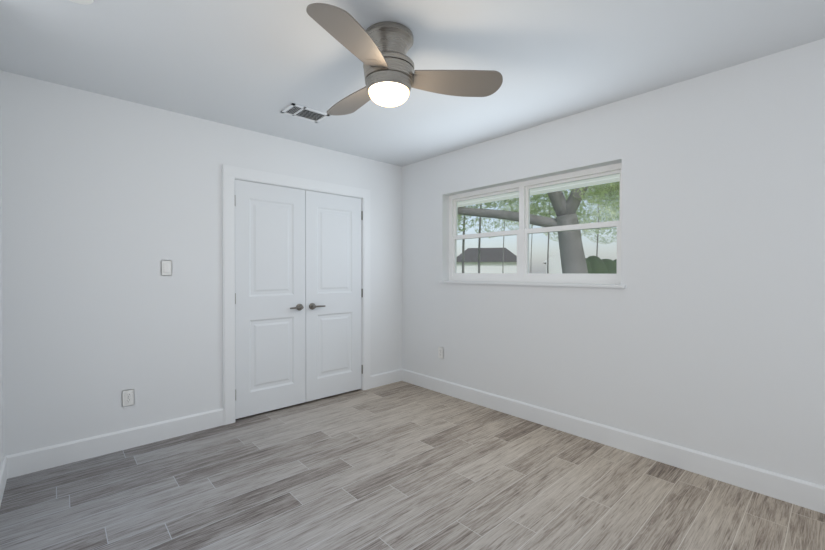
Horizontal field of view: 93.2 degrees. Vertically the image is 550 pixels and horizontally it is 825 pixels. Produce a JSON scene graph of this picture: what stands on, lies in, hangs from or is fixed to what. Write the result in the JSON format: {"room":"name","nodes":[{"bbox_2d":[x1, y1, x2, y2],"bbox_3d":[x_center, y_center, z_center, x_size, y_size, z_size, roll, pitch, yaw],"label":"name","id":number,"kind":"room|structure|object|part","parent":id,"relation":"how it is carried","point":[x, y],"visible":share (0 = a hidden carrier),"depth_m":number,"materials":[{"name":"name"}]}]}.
{"room":"empty bedroom","nodes":[
{"label":"empty bedroom","id":0,"kind":"room"},
{"bbox_2d":[0,95,2,466],"bbox_3d":[-0.920,0.016,0.563,0.120,2.440,4.672,0,1,-42],"label":"wall","id":1,"kind":"structure","parent":0,"point":[1,401],"depth_m":2.29,"materials":[{"name":"white paint"}]},
{"bbox_2d":[0,456,6,505],"bbox_3d":[-0.971,1.167,0.728,0.015,0.135,4.372,0,1,-42],"label":"baseboard","id":2,"kind":"structure","parent":1,"relation":"attached to","point":[3,473],"depth_m":2.19,"materials":[{"name":"white paint"}]},
{"bbox_2d":[0,70,401,455],"bbox_3d":[-1.437,-0.006,3.336,3.457,2.440,0.120,0,1,-42],"label":"wall","id":3,"kind":"structure","parent":0,"point":[108,204],"depth_m":2.71,"materials":[{"name":"white paint"}]},
{"bbox_2d":[3,408,223,478],"bbox_3d":[-1.991,1.151,2.747,1.233,0.135,0.015,0,1,-42],"label":"baseboard","id":4,"kind":"structure","parent":3,"relation":"attached to","point":[30,461],"depth_m":2.66,"materials":[{"name":"white paint"}]},
{"bbox_2d":[122,389,133,406],"bbox_3d":[-1.999,0.864,2.742,0.070,0.115,0.009,0,1,-42],"label":"outlet","id":5,"kind":"object","parent":3,"relation":"attached to","point":[126,397],"visible":1,"depth_m":2.74,"materials":[{"name":"white plastic"}]},
{"bbox_2d":[161,260,171,275],"bbox_3d":[-1.824,-0.052,2.893,0.070,0.115,0.012,0,1,-42],"label":"light switch","id":6,"kind":"object","parent":3,"relation":"attached to","point":[166,267],"visible":1,"depth_m":2.89,"materials":[{"name":"white plastic"}]},
{"bbox_2d":[222,164,370,424],"bbox_3d":[-1.039,0.197,3.700,1.311,2.029,0.120,0,1,-42],"label":"door frame","id":7,"kind":"structure","parent":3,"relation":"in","point":[321,192],"depth_m":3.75,"materials":[{"name":"white paint"}]},
{"bbox_2d":[235,179,305,418],"bbox_3d":[-1.228,0.202,3.435,0.631,1.988,0.096,0,1,-42],"label":"door","id":8,"kind":"structure","parent":7,"relation":"attached to","point":[270,339],"depth_m":3.43,"materials":[{"name":"white paint"}]},
{"bbox_3d":[-1.059,0.298,3.566,0.144,0.062,0.060,0,1,-42],"label":"handle","id":9,"kind":"part","parent":8,"relation":"part of","materials":[{"name":"grey metal"}]},
{"bbox_2d":[305,190,362,401],"bbox_3d":[-0.754,0.198,3.867,0.641,1.988,0.096,0,1,-42],"label":"door","id":10,"kind":"structure","parent":7,"relation":"attached to","point":[333,261],"depth_m":3.86,"materials":[{"name":"white paint"}]},
{"bbox_3d":[-0.903,0.296,3.708,0.144,0.062,0.060,0,1,-42],"label":"handle","id":11,"kind":"part","parent":10,"relation":"part of","materials":[{"name":"grey metal"}]},
{"bbox_3d":[-0.528,0.184,4.086,0.012,1.700,0.013,0,1,-42],"label":"door right hinges","id":12,"kind":"part","parent":10,"relation":"part of","materials":[{"name":"silver metal"}]},
{"bbox_2d":[371,369,401,387],"bbox_3d":[-0.283,1.139,4.306,0.457,0.135,0.015,0,1,-42],"label":"baseboard","id":13,"kind":"structure","parent":3,"relation":"attached to","point":[384,378],"depth_m":4.29,"materials":[{"name":"white paint"}]},
{"bbox_2d":[0,381,824,549],"bbox_3d":[-0.058,1.285,1.969,3.637,0.120,5.572,0,1,-42],"label":"floor","id":14,"kind":"structure","parent":0,"point":[401,465],"depth_m":2.18,"materials":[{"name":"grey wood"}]},
{"bbox_2d":[0,0,824,166],"bbox_3d":[-0.058,-1.275,1.950,3.637,0.120,5.572,0,1,-42],"label":"ceiling","id":15,"kind":"structure","parent":0,"point":[259,66],"depth_m":2.15,"materials":[{"name":"white paint"}]},
{"bbox_2d":[69,0,93,4],"bbox_3d":[-1.432,-1.195,1.649,0.136,0.034,0.136,0,1,-42],"label":"smoke detector","id":16,"kind":"object","parent":15,"relation":"attached to","point":[85,2],"visible":1,"depth_m":1.69,"materials":[{"name":"white plastic"}]},
{"bbox_2d":[286,106,322,119],"bbox_3d":[-0.807,-1.222,2.944,0.280,0.001,0.180,0,1,-42],"label":"vent duct","id":17,"kind":"object","parent":15,"relation":"attached to","point":[304,111],"visible":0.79,"depth_m":2.95,"materials":[{"name":"black metal"}]},
{"bbox_2d":[281,103,329,122],"bbox_3d":[-0.807,-1.217,2.944,0.300,0.010,0.200,0,1,-42],"label":"ceiling vent","id":18,"kind":"object","parent":15,"relation":"in","point":[303,108],"visible":0.94,"depth_m":2.93,"materials":[{"name":"white metal"}]},
{"bbox_2d":[306,3,502,115],"bbox_3d":[-0.206,-1.043,2.050,1.058,0.344,0.980,0,1,-42],"label":"ceiling fan","id":19,"kind":"object","parent":15,"relation":"hanging from","point":[379,50],"visible":1,"depth_m":1.91,"materials":[{"name":"silver metal"}]},
{"bbox_3d":[-0.249,-1.003,1.667,0.192,0.053,0.495,0,0,23],"label":"blade","id":20,"kind":"part","parent":19,"relation":"part of","materials":[{"name":"wood"}]},
{"bbox_3d":[-0.336,-1.007,2.262,0.192,0.053,0.495,0,1,-37],"label":"blade","id":21,"kind":"part","parent":19,"relation":"part of","materials":[{"name":"wood"}]},
{"bbox_3d":[0.224,-1.006,2.040,0.495,0.053,0.192,0,0,-7],"label":"blade","id":22,"kind":"part","parent":19,"relation":"part of","materials":[{"name":"wood"}]},
{"bbox_2d":[402,38,824,485],"bbox_3d":[1.218,-0.004,3.125,0.180,2.440,5.572,0,1,-42],"label":"wall","id":23,"kind":"structure","parent":0,"point":[703,331],"depth_m":2.48,"materials":[{"name":"white paint"}]},
{"bbox_2d":[438,347,442,358],"bbox_3d":[0.290,0.799,4.008,0.009,0.115,0.070,0,1,-42],"label":"outlet","id":24,"kind":"object","parent":23,"relation":"attached to","point":[439,352],"visible":1,"depth_m":4.00,"materials":[{"name":"white plastic"}]},
{"bbox_2d":[439,281,625,287],"bbox_3d":[0.913,0.074,3.387,0.124,0.023,1.770,0,1,-42],"label":"window sill","id":25,"kind":"structure","parent":23,"relation":"in","point":[551,284],"depth_m":3.16,"materials":[{"name":"white paint"}]},
{"bbox_2d":[449,163,621,283],"bbox_3d":[0.983,-0.377,3.447,0.070,0.880,1.710,0,1,-42],"label":"window","id":26,"kind":"structure","parent":23,"relation":"in","point":[522,273],"depth_m":3.40,"materials":[{"name":"white plastic"}]},
{"bbox_2d":[458,174,619,206],"bbox_3d":[1.438,-1.078,3.588,0.780,0.419,7.372,0,1,-42],"label":"soffit","id":27,"kind":"structure","parent":23,"relation":"attached to","point":[542,191],"depth_m":3.99,"materials":[{"name":"white"}]},
{"bbox_2d":[402,369,824,513],"bbox_3d":[1.349,1.151,2.847,0.015,0.135,4.372,0,1,-42],"label":"baseboard","id":28,"kind":"structure","parent":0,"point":[802,493],"depth_m":2.58,"materials":[{"name":"white paint"}]},
{"label":"outside","id":29,"kind":"structure","parent":0,"visible":0},
{"bbox_3d":[27.631,1.392,38.784,86.903,0.200,140.000,0,1,-42],"label":"ground","id":30,"kind":"structure","parent":29,"visible":0},
{"bbox_2d":[457,248,516,272],"bbox_3d":[8.930,-1.021,47.013,8.200,4.500,6.800,0,0,11],"label":"house","id":31,"kind":"structure","parent":30,"relation":"on","point":[485,264],"depth_m":44.38,"materials":[{"name":"white"}]},
{"bbox_2d":[458,181,619,273],"bbox_3d":[8.427,-4.665,19.769,33.168,12.253,22.856,0,1,-42],"label":"trees","id":32,"kind":"object","parent":30,"relation":"on","point":[576,236],"depth_m":11.38,"materials":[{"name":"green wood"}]},
{"bbox_2d":[543,250,588,272],"bbox_3d":[17.962,-1.054,44.833,5.400,4.600,8.000,0,0,21],"label":"house","id":33,"kind":"structure","parent":30,"relation":"on","point":[556,257],"depth_m":41.59,"materials":[{"name":"white"}]},
{"bbox_2d":[586,255,616,273],"bbox_3d":[7.659,0.488,12.544,5.720,2.178,1.219,0,0,-1],"label":"hedge","id":34,"kind":"object","parent":30,"relation":"on","point":[601,266],"depth_m":12.13,"materials":[{"name":"green plant"}]}
]}

